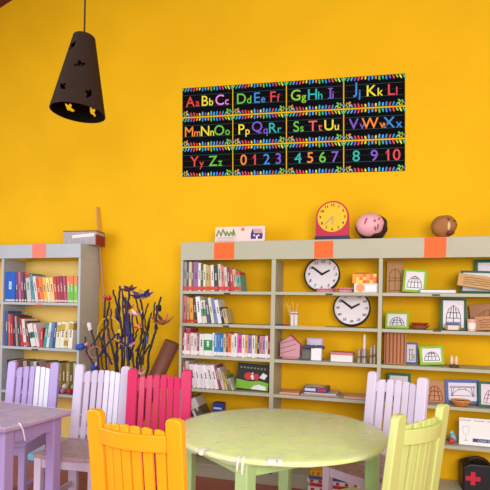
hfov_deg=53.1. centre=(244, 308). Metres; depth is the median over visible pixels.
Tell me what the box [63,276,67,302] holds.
book
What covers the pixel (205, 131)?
card
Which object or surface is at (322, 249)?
paper square
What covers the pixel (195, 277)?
book
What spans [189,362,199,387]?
book
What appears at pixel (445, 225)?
head
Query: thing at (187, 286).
book
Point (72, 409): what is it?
plastic cover
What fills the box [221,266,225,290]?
book
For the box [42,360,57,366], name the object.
book
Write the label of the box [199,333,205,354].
book
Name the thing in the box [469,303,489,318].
picture
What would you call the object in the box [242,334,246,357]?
book
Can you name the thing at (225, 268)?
book
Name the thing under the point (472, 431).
box
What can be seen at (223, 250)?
paper square
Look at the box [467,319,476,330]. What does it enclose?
candle cup
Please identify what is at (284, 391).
sheaf
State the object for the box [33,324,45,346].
book
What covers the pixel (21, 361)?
book
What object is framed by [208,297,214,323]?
book
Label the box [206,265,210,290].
book
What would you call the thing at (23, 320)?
book
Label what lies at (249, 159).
card
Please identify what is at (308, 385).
book
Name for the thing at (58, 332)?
book
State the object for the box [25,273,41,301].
book
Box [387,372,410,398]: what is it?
framed drawing
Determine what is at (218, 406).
box
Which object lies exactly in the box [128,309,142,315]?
flower
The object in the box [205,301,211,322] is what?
book
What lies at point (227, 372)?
book
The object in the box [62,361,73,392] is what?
book
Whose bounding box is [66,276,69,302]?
book
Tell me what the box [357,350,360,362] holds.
metal tin
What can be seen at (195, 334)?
book
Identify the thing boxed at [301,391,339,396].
magazine
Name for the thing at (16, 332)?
book
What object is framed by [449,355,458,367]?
glass ornament
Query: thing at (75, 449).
chair
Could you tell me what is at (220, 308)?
book
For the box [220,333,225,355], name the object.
book
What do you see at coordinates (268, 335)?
book
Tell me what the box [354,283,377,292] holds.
box
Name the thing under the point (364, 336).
marker
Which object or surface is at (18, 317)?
book
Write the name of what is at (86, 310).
bookcase
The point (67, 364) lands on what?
book
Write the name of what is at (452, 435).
bird
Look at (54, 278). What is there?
book
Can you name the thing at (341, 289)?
bowl
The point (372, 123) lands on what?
card
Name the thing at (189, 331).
book
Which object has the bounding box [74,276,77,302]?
book
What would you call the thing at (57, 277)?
book
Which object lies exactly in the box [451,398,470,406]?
bowl
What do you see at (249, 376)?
picture book
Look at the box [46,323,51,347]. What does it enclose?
book
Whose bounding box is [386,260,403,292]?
picture
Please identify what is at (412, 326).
wooden bowl
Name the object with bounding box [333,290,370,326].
clock
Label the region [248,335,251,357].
book
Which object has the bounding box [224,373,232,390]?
book
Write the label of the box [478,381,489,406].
framed drawing
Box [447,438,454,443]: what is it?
bird
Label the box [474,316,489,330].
picture
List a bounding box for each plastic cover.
[19,409,84,440]
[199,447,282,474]
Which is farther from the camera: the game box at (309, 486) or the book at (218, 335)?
the book at (218, 335)
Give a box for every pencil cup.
[290,312,293,325]
[294,312,297,325]
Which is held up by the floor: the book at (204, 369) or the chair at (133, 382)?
the chair at (133, 382)
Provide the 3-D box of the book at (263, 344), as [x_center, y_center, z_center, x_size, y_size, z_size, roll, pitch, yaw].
[0.157,0.278,3.617,0.020,0.161,0.151,1,0,17]
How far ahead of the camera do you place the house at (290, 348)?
3.54 m
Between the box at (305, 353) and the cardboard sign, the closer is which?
the cardboard sign
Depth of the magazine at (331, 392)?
3.47 m
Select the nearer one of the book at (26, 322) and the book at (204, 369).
the book at (204, 369)
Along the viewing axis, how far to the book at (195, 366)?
3.69 m
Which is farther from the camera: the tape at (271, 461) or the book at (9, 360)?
the book at (9, 360)
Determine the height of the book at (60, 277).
0.220 m
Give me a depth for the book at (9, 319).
4.18 m
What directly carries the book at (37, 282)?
on the bookcase at (86, 310)
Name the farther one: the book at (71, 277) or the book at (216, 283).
the book at (71, 277)
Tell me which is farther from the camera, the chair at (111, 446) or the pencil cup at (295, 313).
the pencil cup at (295, 313)
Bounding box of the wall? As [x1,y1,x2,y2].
[0,0,489,479]
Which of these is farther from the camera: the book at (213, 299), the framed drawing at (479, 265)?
the book at (213, 299)
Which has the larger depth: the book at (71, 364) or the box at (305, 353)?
the book at (71, 364)
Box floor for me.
[13,456,304,489]
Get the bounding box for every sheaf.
[279,389,302,394]
[344,393,365,399]
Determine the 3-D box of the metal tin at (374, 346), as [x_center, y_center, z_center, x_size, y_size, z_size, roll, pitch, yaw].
[0.890,0.310,3.365,0.022,0.127,0.022,1,0,17]
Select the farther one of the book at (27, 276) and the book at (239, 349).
the book at (27, 276)
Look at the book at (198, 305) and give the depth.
3.69 m
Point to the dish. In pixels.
(414, 324)
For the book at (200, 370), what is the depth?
3.68 m
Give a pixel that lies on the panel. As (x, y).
(245, 233)
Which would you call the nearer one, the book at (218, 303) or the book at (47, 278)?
the book at (218, 303)
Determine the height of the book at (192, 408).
0.170 m
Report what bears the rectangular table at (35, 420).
on the floor
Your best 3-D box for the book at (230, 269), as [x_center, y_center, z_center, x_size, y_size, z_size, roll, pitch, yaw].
[-0.078,-0.217,3.690,0.040,0.174,0.151,1,0,17]
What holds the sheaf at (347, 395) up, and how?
on the bookcase at (467, 246)
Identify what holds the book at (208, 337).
on the bookcase at (467, 246)
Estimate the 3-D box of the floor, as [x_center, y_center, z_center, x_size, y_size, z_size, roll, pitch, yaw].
[-0.435,1.302,0.904,9.700,0.100,5.900,1,0,17]
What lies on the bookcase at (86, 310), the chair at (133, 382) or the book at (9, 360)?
the book at (9, 360)
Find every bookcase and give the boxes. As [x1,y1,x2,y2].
[0,243,99,451]
[179,236,489,489]
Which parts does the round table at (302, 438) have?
leg, leg, leg, leg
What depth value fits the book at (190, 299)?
3.70 m
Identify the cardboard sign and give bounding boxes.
[457,273,489,289]
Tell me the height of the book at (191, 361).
0.203 m
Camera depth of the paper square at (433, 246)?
3.19 m
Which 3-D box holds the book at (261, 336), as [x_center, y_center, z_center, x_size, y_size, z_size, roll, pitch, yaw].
[0.136,0.276,3.623,0.022,0.163,0.151,1,0,17]
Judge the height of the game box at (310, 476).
0.018 m
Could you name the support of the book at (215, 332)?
on the bookcase at (467, 246)
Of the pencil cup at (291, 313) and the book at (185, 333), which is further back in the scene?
the book at (185, 333)
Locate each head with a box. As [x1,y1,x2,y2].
[355,213,387,238]
[431,215,456,236]
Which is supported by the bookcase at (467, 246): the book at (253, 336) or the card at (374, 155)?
the book at (253, 336)
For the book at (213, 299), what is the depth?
3.66 m
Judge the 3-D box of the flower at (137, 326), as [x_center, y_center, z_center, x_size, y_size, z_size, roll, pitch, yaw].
[-0.795,0.134,3.682,0.110,0.042,0.067,1,43,17]
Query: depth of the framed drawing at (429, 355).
3.29 m
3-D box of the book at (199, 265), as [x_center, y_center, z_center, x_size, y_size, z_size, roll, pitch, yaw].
[-0.322,-0.241,3.761,0.019,0.211,0.151,1,0,17]
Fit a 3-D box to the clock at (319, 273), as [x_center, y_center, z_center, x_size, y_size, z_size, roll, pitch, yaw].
[0.566,-0.251,3.601,0.264,0.264,0.094,1,0,17]
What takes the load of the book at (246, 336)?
on the bookcase at (467, 246)
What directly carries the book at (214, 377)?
on the bookcase at (467, 246)
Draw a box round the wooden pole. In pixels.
[96,207,109,385]
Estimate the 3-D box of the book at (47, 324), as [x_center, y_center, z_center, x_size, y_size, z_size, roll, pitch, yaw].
[-1.634,0.219,4.155,0.055,0.204,0.161,1,0,17]
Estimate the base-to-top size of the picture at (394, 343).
0.215 m
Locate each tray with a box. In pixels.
[28,452,34,460]
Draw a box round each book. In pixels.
[5,272,15,301]
[5,311,21,345]
[7,358,22,370]
[8,314,23,345]
[10,315,13,345]
[12,315,27,345]
[15,272,18,301]
[15,316,17,345]
[16,316,31,345]
[18,272,25,301]
[19,318,34,345]
[20,273,24,301]
[20,358,35,389]
[22,319,36,345]
[23,273,26,301]
[23,359,37,368]
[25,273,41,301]
[25,321,39,346]
[27,323,44,346]
[27,359,42,388]
[29,274,44,301]
[33,276,47,302]
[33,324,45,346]
[36,278,48,302]
[38,277,49,302]
[40,328,45,346]
[42,277,50,302]
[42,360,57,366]
[43,323,48,347]
[45,277,51,302]
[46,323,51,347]
[49,277,54,302]
[49,322,54,347]
[52,322,56,347]
[53,277,57,302]
[55,322,61,347]
[56,276,60,302]
[59,276,63,302]
[59,321,67,347]
[59,362,66,387]
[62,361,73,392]
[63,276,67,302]
[63,321,69,348]
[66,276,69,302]
[66,362,74,392]
[68,321,76,348]
[69,362,76,393]
[70,276,73,302]
[73,363,75,383]
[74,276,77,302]
[182,332,185,354]
[183,262,188,290]
[183,296,193,322]
[184,333,185,354]
[185,359,195,369]
[186,263,188,290]
[186,328,197,354]
[187,297,192,322]
[189,262,193,290]
[189,298,193,322]
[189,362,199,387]
[191,263,193,290]
[191,332,200,354]
[191,393,210,415]
[191,395,196,416]
[193,262,204,290]
[193,297,197,322]
[193,362,203,387]
[194,333,199,354]
[195,296,206,322]
[197,333,201,354]
[197,363,207,388]
[198,263,202,290]
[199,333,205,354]
[200,264,203,290]
[200,300,207,322]
[202,363,212,388]
[203,264,206,290]
[204,333,212,355]
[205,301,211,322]
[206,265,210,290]
[206,363,216,388]
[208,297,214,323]
[209,266,210,290]
[210,363,219,388]
[211,265,213,290]
[211,298,220,323]
[212,332,220,355]
[214,265,218,290]
[214,299,224,323]
[214,334,217,355]
[214,363,223,389]
[217,334,220,355]
[217,366,226,389]
[218,264,226,290]
[219,307,227,323]
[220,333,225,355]
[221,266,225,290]
[221,370,230,389]
[222,308,234,323]
[223,334,225,356]
[224,267,227,290]
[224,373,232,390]
[226,332,233,356]
[227,267,230,290]
[228,332,234,356]
[228,376,236,390]
[229,268,237,290]
[231,334,233,356]
[232,269,240,290]
[233,333,242,356]
[235,271,246,290]
[236,362,269,390]
[237,334,243,356]
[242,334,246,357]
[245,334,253,357]
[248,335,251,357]
[252,335,256,357]
[255,335,258,357]
[257,335,260,357]
[259,335,265,357]
[262,335,266,357]
[265,335,267,358]
[268,335,269,358]
[306,384,326,387]
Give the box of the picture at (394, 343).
[384,332,405,364]
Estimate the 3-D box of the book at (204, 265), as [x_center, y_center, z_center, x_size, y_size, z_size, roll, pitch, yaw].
[-0.283,-0.235,3.751,0.020,0.201,0.151,1,0,17]
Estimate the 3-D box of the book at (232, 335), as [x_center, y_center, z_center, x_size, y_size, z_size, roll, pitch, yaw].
[-0.072,0.272,3.685,0.016,0.164,0.151,1,0,17]
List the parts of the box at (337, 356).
lid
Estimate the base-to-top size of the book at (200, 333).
0.160 m
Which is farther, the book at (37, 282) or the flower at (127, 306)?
the book at (37, 282)
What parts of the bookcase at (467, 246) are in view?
panel, shelf, shelf, shelf, shelf, shelf, shelf, shelf, shelf, shelf, shelf, shelf, shelf, shelf, shelf, shelf, shelf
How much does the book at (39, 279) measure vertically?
0.208 m
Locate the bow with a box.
[302,345,324,348]
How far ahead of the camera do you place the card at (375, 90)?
3.58 m
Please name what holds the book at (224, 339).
on the bookcase at (467, 246)
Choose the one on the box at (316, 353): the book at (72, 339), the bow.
the bow
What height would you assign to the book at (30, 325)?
0.202 m
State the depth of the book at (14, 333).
4.17 m
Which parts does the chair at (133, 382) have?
post, seat, rail, post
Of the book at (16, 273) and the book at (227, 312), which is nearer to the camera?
the book at (227, 312)
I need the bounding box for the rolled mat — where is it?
[136,339,178,425]
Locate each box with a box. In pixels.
[63,230,104,246]
[213,401,225,412]
[303,384,329,392]
[307,474,359,488]
[308,482,338,489]
[309,475,346,482]
[310,467,334,478]
[310,482,348,489]
[331,351,354,361]
[352,273,376,283]
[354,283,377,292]
[444,323,460,329]
[459,417,489,446]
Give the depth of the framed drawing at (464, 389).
3.25 m
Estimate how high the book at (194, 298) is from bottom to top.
0.198 m
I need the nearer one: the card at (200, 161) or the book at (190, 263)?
the book at (190, 263)
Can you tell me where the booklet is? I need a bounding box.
[419,289,455,292]
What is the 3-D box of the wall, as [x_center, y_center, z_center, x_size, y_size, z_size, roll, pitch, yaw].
[0.493,-1.530,3.827,9.700,5.600,0.200,1,0,17]
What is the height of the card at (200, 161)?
0.251 m
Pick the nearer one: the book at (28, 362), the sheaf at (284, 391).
the sheaf at (284, 391)
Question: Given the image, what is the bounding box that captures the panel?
[215,226,265,241]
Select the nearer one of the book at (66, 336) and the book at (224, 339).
the book at (224, 339)
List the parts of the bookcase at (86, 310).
panel, shelf, shelf, panel, shelf, shelf, panel, panel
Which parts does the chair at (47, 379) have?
post, leg, seat, rail, post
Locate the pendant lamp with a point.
(78, 85)
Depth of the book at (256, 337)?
3.56 m
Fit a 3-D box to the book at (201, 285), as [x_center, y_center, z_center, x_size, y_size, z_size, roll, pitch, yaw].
[-0.303,-0.237,3.756,0.020,0.204,0.151,1,0,17]
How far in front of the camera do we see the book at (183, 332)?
3.72 m
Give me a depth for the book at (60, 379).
4.09 m
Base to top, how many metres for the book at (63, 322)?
0.220 m
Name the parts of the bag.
handle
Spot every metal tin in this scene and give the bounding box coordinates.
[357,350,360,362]
[361,349,366,362]
[369,347,372,362]
[373,345,375,363]
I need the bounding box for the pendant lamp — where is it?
[49,0,104,122]
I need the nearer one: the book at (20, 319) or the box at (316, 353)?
the box at (316, 353)
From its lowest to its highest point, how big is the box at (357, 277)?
0.074 m
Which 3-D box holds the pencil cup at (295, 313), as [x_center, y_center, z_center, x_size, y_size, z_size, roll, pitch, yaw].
[0.368,0.071,3.525,0.028,0.100,0.028,1,0,17]
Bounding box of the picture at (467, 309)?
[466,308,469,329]
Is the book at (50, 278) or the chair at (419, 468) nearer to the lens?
the chair at (419, 468)
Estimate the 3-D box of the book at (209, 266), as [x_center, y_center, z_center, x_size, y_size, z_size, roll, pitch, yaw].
[-0.243,-0.228,3.733,0.022,0.188,0.151,1,0,17]
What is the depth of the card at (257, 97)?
3.83 m
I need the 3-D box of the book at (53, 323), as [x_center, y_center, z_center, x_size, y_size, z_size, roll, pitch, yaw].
[-1.579,0.217,4.140,0.054,0.211,0.161,1,0,17]
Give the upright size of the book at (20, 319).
0.241 m
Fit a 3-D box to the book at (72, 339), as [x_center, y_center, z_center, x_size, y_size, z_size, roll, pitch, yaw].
[-1.403,0.214,4.084,0.055,0.224,0.161,1,0,17]
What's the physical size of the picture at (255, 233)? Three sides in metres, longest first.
0.090 x 0.078 x 0.002 m
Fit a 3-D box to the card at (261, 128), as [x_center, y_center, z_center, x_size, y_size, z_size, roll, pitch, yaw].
[0.110,-1.409,3.834,0.442,0.246,0.003,1,0,17]
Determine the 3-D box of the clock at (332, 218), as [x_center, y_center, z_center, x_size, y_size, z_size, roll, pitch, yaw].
[0.621,-0.621,3.466,0.240,0.277,0.090,1,0,17]
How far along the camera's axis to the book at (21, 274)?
4.15 m
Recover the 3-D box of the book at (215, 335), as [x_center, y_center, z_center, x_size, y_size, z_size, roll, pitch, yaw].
[-0.197,0.271,3.716,0.024,0.161,0.151,1,0,17]
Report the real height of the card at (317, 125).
0.244 m
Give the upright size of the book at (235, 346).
0.174 m
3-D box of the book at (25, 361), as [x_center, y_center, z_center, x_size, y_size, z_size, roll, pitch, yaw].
[-1.857,0.567,4.269,0.053,0.249,0.161,1,0,17]
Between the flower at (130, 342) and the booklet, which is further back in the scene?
the flower at (130, 342)
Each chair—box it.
[5,361,60,489]
[33,364,130,489]
[87,408,187,489]
[125,368,191,486]
[322,371,428,489]
[340,403,449,489]
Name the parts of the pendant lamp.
bulb, cord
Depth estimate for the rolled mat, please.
3.83 m
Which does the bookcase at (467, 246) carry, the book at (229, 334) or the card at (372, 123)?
the book at (229, 334)
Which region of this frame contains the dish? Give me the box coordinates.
[411,323,428,325]
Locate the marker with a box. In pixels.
[363,334,365,348]
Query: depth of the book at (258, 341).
3.56 m
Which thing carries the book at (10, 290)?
on the bookcase at (86, 310)
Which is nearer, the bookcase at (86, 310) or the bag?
the bag
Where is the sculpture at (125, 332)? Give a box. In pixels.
[74,284,173,410]
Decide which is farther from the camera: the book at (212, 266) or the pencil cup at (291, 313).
the book at (212, 266)
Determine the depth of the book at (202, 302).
3.68 m
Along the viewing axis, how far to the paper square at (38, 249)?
4.08 m
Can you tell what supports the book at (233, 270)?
on the bookcase at (467, 246)
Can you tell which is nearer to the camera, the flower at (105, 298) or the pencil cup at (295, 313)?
the pencil cup at (295, 313)
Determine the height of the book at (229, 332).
0.176 m
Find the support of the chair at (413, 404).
on the floor
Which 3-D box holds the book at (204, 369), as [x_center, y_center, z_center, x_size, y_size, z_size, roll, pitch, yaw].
[-0.272,0.508,3.742,0.072,0.181,0.151,1,0,17]
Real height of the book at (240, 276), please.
0.147 m
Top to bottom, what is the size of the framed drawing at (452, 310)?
0.214 m
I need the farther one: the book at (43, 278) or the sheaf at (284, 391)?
the book at (43, 278)
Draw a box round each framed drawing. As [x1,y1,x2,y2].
[385,312,408,328]
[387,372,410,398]
[402,269,426,292]
[406,342,417,363]
[419,346,443,364]
[440,298,465,330]
[445,379,479,403]
[460,270,489,293]
[474,260,489,270]
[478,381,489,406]
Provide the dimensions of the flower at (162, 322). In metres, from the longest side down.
0.195 x 0.116 x 0.072 m
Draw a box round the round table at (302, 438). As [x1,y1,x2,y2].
[185,409,387,489]
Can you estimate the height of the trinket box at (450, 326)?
0.046 m
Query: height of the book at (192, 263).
0.212 m
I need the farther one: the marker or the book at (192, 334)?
the book at (192, 334)
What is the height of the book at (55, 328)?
0.213 m
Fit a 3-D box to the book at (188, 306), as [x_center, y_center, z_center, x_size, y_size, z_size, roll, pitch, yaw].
[-0.410,0.007,3.782,0.019,0.197,0.151,0,0,17]
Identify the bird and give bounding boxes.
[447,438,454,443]
[450,431,456,441]
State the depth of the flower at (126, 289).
3.71 m
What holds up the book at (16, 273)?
on the bookcase at (86, 310)
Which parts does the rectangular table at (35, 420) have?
leg, leg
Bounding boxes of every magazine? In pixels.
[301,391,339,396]
[304,389,339,395]
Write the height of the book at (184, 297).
0.204 m
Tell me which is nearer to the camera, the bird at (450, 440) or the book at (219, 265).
the bird at (450, 440)
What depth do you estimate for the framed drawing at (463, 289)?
3.27 m
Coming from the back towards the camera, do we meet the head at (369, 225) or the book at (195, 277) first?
the book at (195, 277)
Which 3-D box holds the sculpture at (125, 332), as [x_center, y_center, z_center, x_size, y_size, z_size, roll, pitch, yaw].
[-0.960,0.525,3.669,0.870,1.433,0.275,1,0,17]
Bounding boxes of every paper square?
[32,243,45,257]
[214,242,233,258]
[314,241,332,257]
[424,237,446,256]
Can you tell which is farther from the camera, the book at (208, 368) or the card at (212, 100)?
the card at (212, 100)
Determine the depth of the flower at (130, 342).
3.70 m
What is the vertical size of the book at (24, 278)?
0.246 m
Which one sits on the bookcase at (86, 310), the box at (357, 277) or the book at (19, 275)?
the book at (19, 275)
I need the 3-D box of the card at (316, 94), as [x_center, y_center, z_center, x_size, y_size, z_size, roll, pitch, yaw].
[0.527,-1.623,3.711,0.443,0.251,0.004,1,0,17]
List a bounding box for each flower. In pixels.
[103,294,111,300]
[119,339,135,346]
[121,284,136,291]
[121,303,133,309]
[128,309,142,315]
[130,288,152,298]
[132,323,143,328]
[149,313,173,324]
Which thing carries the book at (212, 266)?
on the bookcase at (467, 246)
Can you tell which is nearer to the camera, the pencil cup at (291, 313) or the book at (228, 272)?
the pencil cup at (291, 313)
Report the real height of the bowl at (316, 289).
0.030 m
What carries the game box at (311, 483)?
on the game box at (309, 486)
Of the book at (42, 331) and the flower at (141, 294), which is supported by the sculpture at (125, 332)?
the flower at (141, 294)
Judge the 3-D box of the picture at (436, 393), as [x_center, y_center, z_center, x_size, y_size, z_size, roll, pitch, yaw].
[1.283,0.557,3.321,0.136,0.145,0.028,1,0,17]
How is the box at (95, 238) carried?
on the bookcase at (86, 310)
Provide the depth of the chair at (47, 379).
3.33 m
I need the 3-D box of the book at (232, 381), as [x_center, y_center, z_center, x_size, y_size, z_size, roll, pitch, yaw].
[-0.084,0.557,3.683,0.051,0.092,0.151,1,0,17]
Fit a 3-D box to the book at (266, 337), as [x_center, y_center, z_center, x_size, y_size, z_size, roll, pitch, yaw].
[0.177,0.276,3.612,0.018,0.164,0.151,1,0,17]
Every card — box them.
[182,85,232,116]
[182,116,232,146]
[182,146,232,176]
[233,81,286,113]
[233,113,286,144]
[233,144,285,175]
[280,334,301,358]
[286,78,343,111]
[286,110,343,141]
[286,142,343,173]
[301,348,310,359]
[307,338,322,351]
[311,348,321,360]
[343,73,405,107]
[343,139,405,172]
[344,107,405,139]
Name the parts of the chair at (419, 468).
seat, post, rail, post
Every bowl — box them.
[315,288,335,291]
[337,287,352,291]
[410,325,428,329]
[451,398,470,406]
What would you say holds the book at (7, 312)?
on the bookcase at (86, 310)
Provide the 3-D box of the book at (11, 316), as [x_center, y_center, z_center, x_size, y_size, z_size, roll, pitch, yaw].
[-1.966,0.183,4.253,0.033,0.264,0.161,1,0,17]
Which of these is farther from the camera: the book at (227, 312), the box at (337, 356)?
the book at (227, 312)
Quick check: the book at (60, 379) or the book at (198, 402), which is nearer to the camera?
the book at (198, 402)
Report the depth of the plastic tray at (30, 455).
3.96 m
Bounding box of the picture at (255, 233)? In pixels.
[251,229,262,238]
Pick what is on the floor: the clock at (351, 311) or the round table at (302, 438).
the round table at (302, 438)
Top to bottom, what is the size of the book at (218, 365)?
0.182 m
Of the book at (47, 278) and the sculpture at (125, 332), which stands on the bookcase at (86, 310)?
the book at (47, 278)
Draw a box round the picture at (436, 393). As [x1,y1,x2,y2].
[428,380,444,402]
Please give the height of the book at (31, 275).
0.237 m
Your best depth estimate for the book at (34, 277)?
4.12 m
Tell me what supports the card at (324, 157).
attached to the wall
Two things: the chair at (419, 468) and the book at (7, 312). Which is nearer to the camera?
the chair at (419, 468)
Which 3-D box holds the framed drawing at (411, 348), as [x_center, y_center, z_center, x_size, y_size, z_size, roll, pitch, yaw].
[1.145,0.305,3.375,0.084,0.146,0.027,1,0,17]
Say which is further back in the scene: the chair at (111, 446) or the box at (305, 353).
the box at (305, 353)
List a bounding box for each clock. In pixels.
[304,259,339,291]
[315,201,349,239]
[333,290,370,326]
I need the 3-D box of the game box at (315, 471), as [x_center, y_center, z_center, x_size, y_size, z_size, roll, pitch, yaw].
[0.568,1.087,3.280,0.233,0.034,0.166,1,0,18]
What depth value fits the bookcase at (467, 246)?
3.45 m
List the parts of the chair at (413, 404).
leg, seat, post, rail, post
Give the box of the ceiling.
[0,0,11,7]
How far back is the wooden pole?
4.17 m
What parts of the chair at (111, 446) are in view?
post, rail, post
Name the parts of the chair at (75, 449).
leg, seat, post, leg, rail, post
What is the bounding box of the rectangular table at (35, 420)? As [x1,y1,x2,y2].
[0,402,70,489]
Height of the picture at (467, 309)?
0.153 m
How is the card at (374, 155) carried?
attached to the wall
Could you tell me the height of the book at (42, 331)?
0.162 m
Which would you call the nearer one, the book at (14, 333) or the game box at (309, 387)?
the game box at (309, 387)
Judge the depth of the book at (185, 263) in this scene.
3.72 m
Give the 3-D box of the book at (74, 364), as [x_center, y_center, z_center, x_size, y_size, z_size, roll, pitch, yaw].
[-1.382,0.576,4.124,0.034,0.252,0.161,1,0,17]
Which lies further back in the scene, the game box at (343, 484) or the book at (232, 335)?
the book at (232, 335)
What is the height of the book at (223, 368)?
0.165 m
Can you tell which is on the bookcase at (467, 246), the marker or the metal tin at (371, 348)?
the metal tin at (371, 348)
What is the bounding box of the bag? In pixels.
[458,456,489,489]
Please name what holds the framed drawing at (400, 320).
on the bookcase at (467, 246)
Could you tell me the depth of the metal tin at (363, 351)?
3.38 m
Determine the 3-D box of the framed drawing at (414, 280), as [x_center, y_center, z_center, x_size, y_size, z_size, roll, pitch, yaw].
[1.153,-0.190,3.329,0.161,0.168,0.037,1,0,17]
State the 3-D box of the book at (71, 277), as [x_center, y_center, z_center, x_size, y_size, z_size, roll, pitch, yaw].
[-1.393,-0.160,4.083,0.043,0.220,0.161,1,0,17]
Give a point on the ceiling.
(2, 2)
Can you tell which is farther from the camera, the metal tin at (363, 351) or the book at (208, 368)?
the book at (208, 368)

